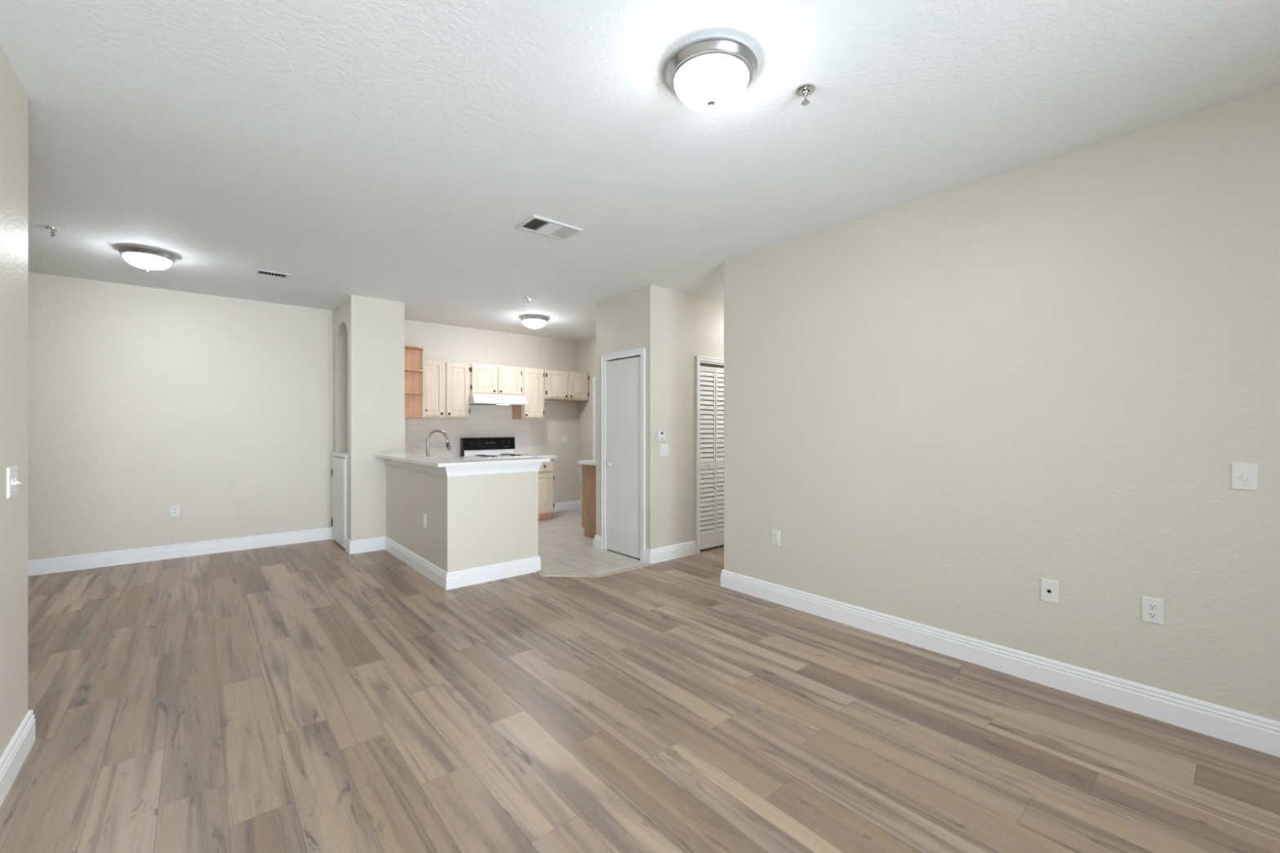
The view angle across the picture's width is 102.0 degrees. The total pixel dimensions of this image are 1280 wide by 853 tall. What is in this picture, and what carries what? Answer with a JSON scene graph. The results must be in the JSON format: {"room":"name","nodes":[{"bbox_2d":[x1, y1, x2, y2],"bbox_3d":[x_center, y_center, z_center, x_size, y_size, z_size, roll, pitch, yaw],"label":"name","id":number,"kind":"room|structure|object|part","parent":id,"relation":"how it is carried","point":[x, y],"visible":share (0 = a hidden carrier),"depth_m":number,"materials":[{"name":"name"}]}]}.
{"room":"empty living room","nodes":[
{"label":"empty living room","id":0,"kind":"room"},
{"bbox_2d":[0,44,27,757],"bbox_3d":[-0.788,-0.023,-0.004,0.115,2.760,5.615,0,0,-40],"label":"wall","id":1,"kind":"structure","parent":0,"point":[13,97],"depth_m":1.99,"materials":[{"name":"paint"}]},
{"bbox_2d":[6,466,20,498],"bbox_3d":[-2.383,0.210,1.977,0.019,0.114,0.119,0,0,-40],"label":"light switch","id":2,"kind":"object","parent":1,"relation":"attached to","point":[12,482],"visible":1,"depth_m":1.95,"materials":[{"name":"white plastic"}]},
{"bbox_2d":[0,709,35,807],"bbox_3d":[-0.933,1.258,-0.117,0.516,0.137,5.631,0,0,-40],"label":"baseboard","id":3,"kind":"structure","parent":1,"relation":"attached to","point":[15,754],"depth_m":1.98,"materials":[{"name":"white wood"}]},
{"bbox_2d":[27,271,577,560],"bbox_3d":[-3.994,-0.023,5.904,7.960,2.700,0.110,0,0,-40],"label":"wall","id":4,"kind":"structure","parent":0,"point":[143,402],"depth_m":5.28,"materials":[{"name":"paint"}]},
{"bbox_2d":[169,504,179,516],"bbox_3d":[-4.694,0.852,5.230,0.073,0.116,0.009,0,0,-40],"label":"wall outlet","id":5,"kind":"object","parent":4,"relation":"attached to","point":[174,509],"visible":1,"depth_m":5.23,"materials":[{"name":"white plastic"}]},
{"bbox_2d":[27,527,332,576],"bbox_3d":[-5.308,1.258,4.704,4.403,0.137,0.016,0,0,-40],"label":"baseboard","id":6,"kind":"structure","parent":4,"relation":"attached to","point":[75,562],"depth_m":5.20,"materials":[{"name":"white wood"}]},
{"bbox_2d":[404,345,426,418],"bbox_3d":[-2.792,-0.504,6.213,0.331,0.802,0.955,0,0,-40],"label":"upper cabinet","id":7,"kind":"object","parent":4,"relation":"attached to","point":[415,356],"visible":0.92,"depth_m":6.00,"materials":[{"name":"brown wood"}]},
{"bbox_2d":[404,345,423,350],"bbox_3d":[-2.576,-0.896,5.901,0.253,0.018,0.199,0,0,-40],"label":"shelf","id":8,"kind":"object","parent":7,"relation":"attached to","point":[406,347],"depth_m":5.87,"materials":[{"name":"brown wood"}]},
{"bbox_2d":[404,368,423,373],"bbox_3d":[-2.576,-0.636,5.901,0.253,0.018,0.199,0,0,-40],"label":"shelf","id":9,"kind":"object","parent":7,"relation":"attached to","point":[406,370],"depth_m":5.94,"materials":[{"name":"brown wood"}]},
{"bbox_2d":[404,391,423,395],"bbox_3d":[-2.576,-0.374,5.901,0.253,0.018,0.199,0,0,-40],"label":"shelf","id":10,"kind":"object","parent":7,"relation":"attached to","point":[406,393],"depth_m":5.89,"materials":[{"name":"brown wood"}]},
{"bbox_2d":[404,415,423,417],"bbox_3d":[-2.576,-0.112,5.901,0.253,0.018,0.199,0,0,-40],"label":"shelf","id":11,"kind":"object","parent":7,"relation":"attached to","point":[406,416],"depth_m":5.87,"materials":[{"name":"brown wood"}]},
{"bbox_3d":[-2.666,-0.504,6.222,0.036,0.802,0.445,0,0,-40],"label":"frame","id":12,"kind":"part","parent":7,"relation":"part of","materials":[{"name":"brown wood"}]},
{"bbox_2d":[425,359,470,418],"bbox_3d":[-2.619,-0.476,6.759,0.704,0.737,0.368,0,0,-40],"label":"upper cabinet","id":13,"kind":"object","parent":4,"relation":"attached to","point":[446,382],"visible":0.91,"depth_m":6.68,"materials":[{"name":"brown wood"}]},
{"bbox_3d":[-2.636,-0.477,6.553,0.300,0.695,0.019,0,0,-40],"label":"door","id":14,"kind":"part","parent":13,"relation":"part of","materials":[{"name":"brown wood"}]},
{"bbox_3d":[-2.380,-0.477,6.770,0.298,0.695,0.019,0,0,-40],"label":"door","id":15,"kind":"part","parent":13,"relation":"part of","materials":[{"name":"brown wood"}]},
{"bbox_2d":[404,404,533,457],"bbox_3d":[-2.418,-0.009,7.165,2.120,0.848,0.009,0,0,-40],"label":"backsplash","id":16,"kind":"structure","parent":4,"relation":"attached to","point":[484,421],"depth_m":7.18,"materials":[{"name":"tile"}]},
{"bbox_2d":[404,440,407,448],"bbox_3d":[-3.022,0.227,6.640,0.073,0.116,0.009,0,0,-40],"label":"wall outlet","id":17,"kind":"object","parent":16,"relation":"attached to","point":[406,441],"visible":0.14,"depth_m":6.65,"materials":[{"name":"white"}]},
{"bbox_2d":[515,436,519,444],"bbox_3d":[-1.810,0.213,7.669,0.073,0.116,0.009,0,0,-40],"label":"wall outlet","id":18,"kind":"object","parent":16,"relation":"attached to","point":[517,438],"visible":1,"depth_m":7.67,"materials":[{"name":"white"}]},
{"bbox_2d":[469,363,522,395],"bbox_3d":[-2.059,-0.638,7.235,0.757,0.414,0.368,0,0,-40],"label":"upper cabinet","id":19,"kind":"object","parent":4,"relation":"attached to","point":[484,379],"visible":0.94,"depth_m":7.09,"materials":[{"name":"brown wood"}]},
{"bbox_3d":[-2.107,-0.638,7.002,0.342,0.374,0.019,0,0,-40],"label":"door","id":20,"kind":"part","parent":19,"relation":"part of","materials":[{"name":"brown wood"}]},
{"bbox_2d":[469,393,526,405],"bbox_3d":[-2.025,-0.360,7.197,0.755,0.139,0.470,0,0,-40],"label":"range hood","id":21,"kind":"object","parent":19,"relation":"attached to","point":[474,399],"visible":0.94,"depth_m":7.01,"materials":[{"name":"white metal"}]},
{"bbox_3d":[-1.822,-0.638,7.244,0.346,0.374,0.019,0,0,-40],"label":"door","id":22,"kind":"part","parent":19,"relation":"part of","materials":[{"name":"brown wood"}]},
{"bbox_2d":[511,367,544,419],"bbox_3d":[-1.630,-0.476,7.599,0.360,0.737,0.368,0,0,-40],"label":"upper cabinet","id":23,"kind":"object","parent":4,"relation":"attached to","point":[532,379],"visible":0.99,"depth_m":7.48,"materials":[{"name":"brown wood"}]},
{"bbox_3d":[-1.537,-0.477,7.487,0.313,0.695,0.019,0,0,-40],"label":"door","id":24,"kind":"part","parent":23,"relation":"part of","materials":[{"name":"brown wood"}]},
{"bbox_2d":[562,435,566,442],"bbox_3d":[-1.189,0.190,8.209,0.073,0.116,0.009,0,0,-40],"label":"wall outlet","id":25,"kind":"object","parent":4,"relation":"attached to","point":[564,437],"visible":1,"depth_m":8.20,"materials":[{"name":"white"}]},
{"bbox_2d":[544,368,588,401],"bbox_3d":[-1.189,-0.626,7.974,0.772,0.437,0.368,0,0,-40],"label":"upper cabinet","id":26,"kind":"object","parent":4,"relation":"attached to","point":[559,385],"visible":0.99,"depth_m":7.84,"materials":[{"name":"brown wood"}]},
{"bbox_3d":[-1.235,-0.627,7.743,0.354,0.395,0.019,0,0,-40],"label":"door","id":27,"kind":"part","parent":26,"relation":"part of","materials":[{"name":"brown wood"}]},
{"bbox_3d":[-0.949,-0.627,7.987,0.350,0.395,0.019,0,0,-40],"label":"door","id":28,"kind":"part","parent":26,"relation":"part of","materials":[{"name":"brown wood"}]},
{"bbox_2d":[554,500,581,511],"bbox_3d":[-1.164,1.258,7.948,0.780,0.137,0.440,0,0,-40],"label":"baseboard","id":29,"kind":"structure","parent":4,"relation":"attached to","point":[566,505],"depth_m":8.23,"materials":[{"name":"white wood"}]},
{"bbox_2d":[333,294,404,540],"bbox_3d":[-3.121,-0.023,5.937,0.527,2.700,0.970,0,0,-40],"label":"wall column","id":30,"kind":"structure","parent":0,"point":[369,333],"depth_m":5.56,"materials":[{"name":"paint"}]},
{"bbox_2d":[330,452,347,550],"bbox_3d":[-3.272,0.816,5.914,0.332,1.022,0.810,0,0,-40],"label":"door","id":31,"kind":"structure","parent":30,"relation":"attached to","point":[339,470],"depth_m":5.76,"materials":[{"name":"white wood"}]},
{"bbox_3d":[-3.267,0.315,5.918,0.320,0.019,0.810,0,0,-40],"label":"niche sill","id":32,"kind":"part","parent":31,"relation":"part of","materials":[{"name":"white wood"}]},
{"bbox_2d":[346,536,541,590],"bbox_3d":[-2.021,1.258,5.135,2.191,0.137,0.877,0,0,39],"label":"baseboard","id":33,"kind":"structure","parent":30,"relation":"attached to","point":[462,578],"depth_m":4.60,"materials":[{"name":"white wood"}]},
{"bbox_2d":[386,464,537,572],"bbox_3d":[-1.842,0.826,5.190,0.835,1.003,1.825,0,0,-40],"label":"wall","id":34,"kind":"structure","parent":0,"point":[480,520],"depth_m":4.53,"materials":[{"name":"paint"}]},
{"bbox_2d":[422,513,426,528],"bbox_3d":[-1.935,0.845,4.648,0.009,0.116,0.073,0,0,-40],"label":"wall outlet","id":35,"kind":"object","parent":34,"relation":"attached to","point":[424,515],"visible":1,"depth_m":4.63,"materials":[{"name":"white plastic"}]},
{"bbox_2d":[375,453,550,467],"bbox_3d":[-1.825,0.307,5.149,1.017,0.031,1.910,0,0,-40],"label":"countertop","id":36,"kind":"structure","parent":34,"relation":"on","point":[415,459],"depth_m":4.52,"materials":[{"name":"white stone"}]},
{"bbox_2d":[383,457,542,476],"bbox_3d":[-1.835,0.366,5.182,0.879,0.084,1.847,0,0,-40],"label":"trim","id":37,"kind":"structure","parent":34,"relation":"attached to","point":[522,467],"depth_m":4.51,"materials":[{"name":"white"}]},
{"bbox_2d":[577,337,595,501],"bbox_3d":[-0.197,-0.023,7.497,0.110,2.700,2.380,0,0,-40],"label":"wall","id":38,"kind":"structure","parent":0,"point":[586,348],"depth_m":8.19,"materials":[{"name":"paint"}]},
{"bbox_2d":[592,377,595,459],"bbox_3d":[-0.406,0.283,7.687,0.072,2.088,0.916,0,0,-40],"label":"door","id":39,"kind":"structure","parent":38,"relation":"in","point":[593,378],"depth_m":7.99,"materials":[{"name":"white"}]},
{"bbox_2d":[537,508,646,574],"bbox_3d":[-1.082,1.324,6.145,2.990,0.006,3.295,0,0,-40],"label":"floor","id":40,"kind":"structure","parent":0,"point":[563,547],"depth_m":5.48,"materials":[{"name":"tile"}]},
{"bbox_2d":[460,437,533,459],"bbox_3d":[-1.950,0.739,7.098,0.767,1.165,0.694,0,0,-40],"label":"stove","id":41,"kind":"object","parent":40,"relation":"on","point":[481,448],"visible":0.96,"depth_m":7.21,"materials":[{"name":"white metal"}]},
{"bbox_3d":[-2.139,0.281,7.320,0.767,0.250,0.110,0,0,-40],"label":"control panel","id":42,"kind":"part","parent":41,"relation":"part of","materials":[{"name":"black glass"}]},
{"bbox_2d":[461,454,533,459],"bbox_3d":[-1.966,0.421,7.120,0.759,0.030,0.639,0,0,-40],"label":"cooktop","id":43,"kind":"object","parent":41,"relation":"in","point":[475,456],"depth_m":6.97,"materials":[{"name":"white metal"}]},
{"bbox_2d":[537,458,554,519],"bbox_3d":[-1.536,0.888,7.489,0.358,0.865,0.658,0,0,-40],"label":"base cabinet","id":44,"kind":"object","parent":40,"relation":"on","point":[546,472],"visible":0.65,"depth_m":7.29,"materials":[{"name":"brown wood"}]},
{"bbox_2d":[521,453,557,458],"bbox_3d":[-1.531,0.435,7.500,0.390,0.040,0.643,0,0,-40],"label":"countertop","id":45,"kind":"structure","parent":44,"relation":"on","point":[549,456],"depth_m":7.34,"materials":[{"name":"white stone"}]},
{"bbox_3d":[-1.351,0.926,7.264,0.310,0.530,0.019,0,0,-40],"label":"door","id":46,"kind":"part","parent":44,"relation":"part of","materials":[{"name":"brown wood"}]},
{"bbox_3d":[-1.348,0.556,7.267,0.318,0.150,0.019,0,0,-40],"label":"drawer","id":47,"kind":"part","parent":44,"relation":"part of","materials":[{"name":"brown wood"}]},
{"bbox_2d":[581,464,595,538],"bbox_3d":[-0.112,0.888,6.443,1.115,0.865,0.654,0,0,-40],"label":"base cabinet","id":48,"kind":"object","parent":40,"relation":"on","point":[588,472],"visible":0.2,"depth_m":6.17,"materials":[{"name":"brown wood"}]},
{"bbox_3d":[-0.286,0.839,6.649,1.115,0.765,0.021,0,0,-40],"label":"frame","id":49,"kind":"part","parent":48,"relation":"part of","materials":[{"name":"brown wood"}]},
{"bbox_2d":[577,459,595,465],"bbox_3d":[-0.115,0.435,6.430,1.142,0.040,0.642,0,0,-40],"label":"countertop","id":50,"kind":"structure","parent":48,"relation":"on","point":[593,462],"depth_m":6.18,"materials":[{"name":"white stone"}]},
{"bbox_3d":[-1.631,0.888,4.998,0.648,0.865,1.000,0,0,-40],"label":"base cabinet","id":51,"kind":"object","parent":40,"relation":"on","visible":0},
{"bbox_2d":[439,457,479,460],"bbox_3d":[-2.014,0.435,5.760,1.065,0.040,2.670,0,0,-40],"label":"countertop","id":52,"kind":"structure","parent":51,"relation":"on","point":[449,458],"depth_m":6.76,"materials":[{"name":"white stone"}]},
{"bbox_2d":[426,430,451,456],"bbox_3d":[-2.052,0.225,5.303,0.266,0.380,0.114,0,0,-40],"label":"faucet","id":53,"kind":"object","parent":52,"relation":"on","point":[448,446],"visible":0.7,"depth_m":5.29,"materials":[{"name":"silver metal"}]},
{"bbox_2d":[0,526,1279,852],"bbox_3d":[-0.409,1.327,2.605,9.350,0.001,9.700,0,0,-40],"label":"floor","id":54,"kind":"structure","parent":0,"point":[317,696],"depth_m":2.24,"materials":[{"name":"wood"}]},
{"bbox_2d":[536,563,652,577],"bbox_3d":[-0.403,1.321,4.734,1.118,0.011,0.353,0,0,-10],"label":"trim","id":55,"kind":"structure","parent":54,"relation":"on","point":[540,572],"depth_m":4.62,"materials":[{"name":"beige wood"}]},
{"bbox_2d":[0,0,1279,341],"bbox_3d":[-0.425,-1.423,2.624,9.350,0.100,9.750,0,0,-40],"label":"ceiling","id":56,"kind":"structure","parent":0,"point":[395,150],"depth_m":2.37,"materials":[{"name":"paint"}]},
{"bbox_2d":[44,226,61,237],"bbox_3d":[-4.080,-1.344,3.602,0.078,0.056,0.078,0,0,-2],"label":"sprinkler","id":57,"kind":"object","parent":56,"relation":"attached to","point":[53,230],"visible":1,"depth_m":3.59,"materials":[{"name":"silver metal"}]},
{"bbox_2d":[116,244,177,271],"bbox_3d":[-3.876,-1.294,4.082,0.347,0.157,0.347,0,0,32],"label":"ceiling light","id":58,"kind":"object","parent":56,"relation":"attached to","point":[146,258],"visible":1,"depth_m":4.00,"materials":[{"name":"white glass"}]},
{"bbox_2d":[255,268,289,279],"bbox_3d":[-3.297,-1.367,4.652,0.240,0.012,0.170,0,0,-40],"label":"ceiling vent","id":59,"kind":"object","parent":56,"relation":"in","point":[259,272],"visible":1,"depth_m":4.66,"materials":[{"name":"white metal"}]},
{"bbox_2d":[520,315,548,329],"bbox_3d":[-1.332,-1.294,6.532,0.347,0.157,0.347,0,0,15],"label":"ceiling light","id":60,"kind":"object","parent":56,"relation":"attached to","point":[534,322],"visible":1,"depth_m":6.43,"materials":[{"name":"white glass"}]},
{"bbox_2d":[515,214,582,240],"bbox_3d":[-0.628,-1.367,3.580,0.385,0.012,0.255,0,0,-40],"label":"ceiling vent","id":61,"kind":"object","parent":56,"relation":"in","point":[542,226],"visible":1,"depth_m":3.57,"materials":[{"name":"white"}]},
{"bbox_2d":[666,35,757,111],"bbox_3d":[0.272,-1.294,1.984,0.347,0.157,0.347,0,0,-40],"label":"ceiling light","id":62,"kind":"object","parent":56,"relation":"attached to","point":[708,73],"visible":1,"depth_m":1.90,"materials":[{"name":"white glass"}]},
{"bbox_2d":[795,83,815,105],"bbox_3d":[0.674,-1.344,2.111,0.078,0.056,0.078,0,0,21],"label":"sprinkler","id":63,"kind":"object","parent":56,"relation":"attached to","point":[805,90],"visible":1,"depth_m":2.10,"materials":[{"name":"silver metal"}]},
{"bbox_2d":[595,284,724,550],"bbox_3d":[0.830,-0.023,6.218,2.682,2.700,0.900,0,0,-40],"label":"wall","id":64,"kind":"structure","parent":0,"point":[673,327],"depth_m":5.26,"materials":[{"name":"paint"}]},
{"bbox_2d":[594,534,600,548],"bbox_3d":[-0.418,1.258,5.681,0.116,0.137,0.133,0,0,-40],"label":"baseboard","id":65,"kind":"structure","parent":64,"relation":"attached to","point":[597,538],"depth_m":5.65,"materials":[{"name":"white wood"}]},
{"bbox_2d":[600,347,644,561],"bbox_3d":[-0.149,0.279,5.356,0.127,2.097,0.709,0,0,-40],"label":"door","id":66,"kind":"structure","parent":64,"relation":"in","point":[625,376],"depth_m":5.33,"materials":[{"name":"white wood"}]},
{"bbox_2d":[656,431,665,440],"bbox_3d":[0.207,0.091,5.079,0.104,0.100,0.028,0,0,-40],"label":"thermostat","id":67,"kind":"object","parent":64,"relation":"attached to","point":[660,435],"visible":1,"depth_m":5.06,"materials":[{"name":"white plastic"}]},
{"bbox_2d":[659,444,668,456],"bbox_3d":[0.243,0.235,5.115,0.119,0.114,0.019,0,0,-40],"label":"light switch","id":68,"kind":"object","parent":64,"relation":"attached to","point":[664,449],"visible":1,"depth_m":5.11,"materials":[{"name":"white plastic"}]},
{"bbox_2d":[644,540,696,564],"bbox_3d":[0.313,1.258,5.227,0.643,0.137,0.092,0,0,-40],"label":"baseboard","id":69,"kind":"structure","parent":64,"relation":"attached to","point":[687,548],"depth_m":5.15,"materials":[{"name":"white wood"}]},
{"bbox_2d":[696,355,724,553],"bbox_3d":[1.021,0.292,5.824,1.190,2.070,0.087,0,0,-40],"label":"door","id":70,"kind":"structure","parent":64,"relation":"in","point":[709,538],"depth_m":5.58,"materials":[{"name":"white painted wood"}]},
{"bbox_3d":[0.711,0.332,5.560,0.268,1.946,0.028,0,0,-40],"label":"panel","id":71,"kind":"part","parent":70,"relation":"part of","materials":[{"name":"white wood"}]},
{"bbox_3d":[0.918,0.332,5.736,0.268,1.946,0.028,0,0,-40],"label":"panel","id":72,"kind":"part","parent":70,"relation":"part of","materials":[{"name":"white wood"}]},
{"bbox_2d":[724,85,1279,721],"bbox_3d":[2.399,-0.023,2.390,0.115,2.760,5.135,0,0,-40],"label":"wall","id":73,"kind":"structure","parent":0,"point":[941,406],"depth_m":2.65,"materials":[{"name":"paint"}]},
{"bbox_2d":[771,528,779,546],"bbox_3d":[1.022,0.839,3.913,0.009,0.116,0.073,0,0,-40],"label":"wall outlet","id":74,"kind":"object","parent":73,"relation":"attached to","point":[775,533],"visible":1,"depth_m":3.91,"materials":[{"name":"white plastic"}]},
{"bbox_2d":[720,569,1279,757],"bbox_3d":[2.496,1.258,2.483,0.416,0.137,5.151,0,0,-40],"label":"baseboard","id":75,"kind":"structure","parent":73,"relation":"attached to","point":[1255,732],"depth_m":2.65,"materials":[{"name":"white wood"}]},
{"bbox_2d":[1040,577,1058,604],"bbox_3d":[2.091,0.842,2.650,0.017,0.116,0.073,0,0,-40],"label":"cable plate","id":76,"kind":"object","parent":73,"relation":"attached to","point":[1049,588],"visible":1,"depth_m":2.65,"materials":[{"name":"white plastic"}]},
{"bbox_2d":[1141,595,1164,625],"bbox_3d":[2.338,0.840,2.365,0.009,0.116,0.073,0,0,-40],"label":"wall outlet","id":77,"kind":"object","parent":73,"relation":"attached to","point":[1152,608],"visible":1,"depth_m":2.36,"materials":[{"name":"white plastic"}]},
{"bbox_2d":[1146,611,1157,618],"bbox_3d":[2.336,0.860,2.363,0.003,0.025,0.034,0,0,-40],"label":"receptacle","id":78,"kind":"object","parent":77,"relation":"attached to","point":[1150,615],"depth_m":2.36,"materials":[{"name":"white plastic"}]},
{"bbox_2d":[1146,603,1157,609],"bbox_3d":[2.336,0.821,2.363,0.003,0.025,0.034,0,0,-40],"label":"receptacle","id":79,"kind":"object","parent":77,"relation":"attached to","point":[1149,606],"depth_m":2.36,"materials":[{"name":"white plastic"}]},
{"bbox_2d":[1231,462,1257,490],"bbox_3d":[2.511,0.208,2.154,0.019,0.114,0.073,0,0,-40],"label":"light switch","id":80,"kind":"object","parent":73,"relation":"attached to","point":[1244,476],"visible":1,"depth_m":2.15,"materials":[{"name":"white plastic"}]}
]}

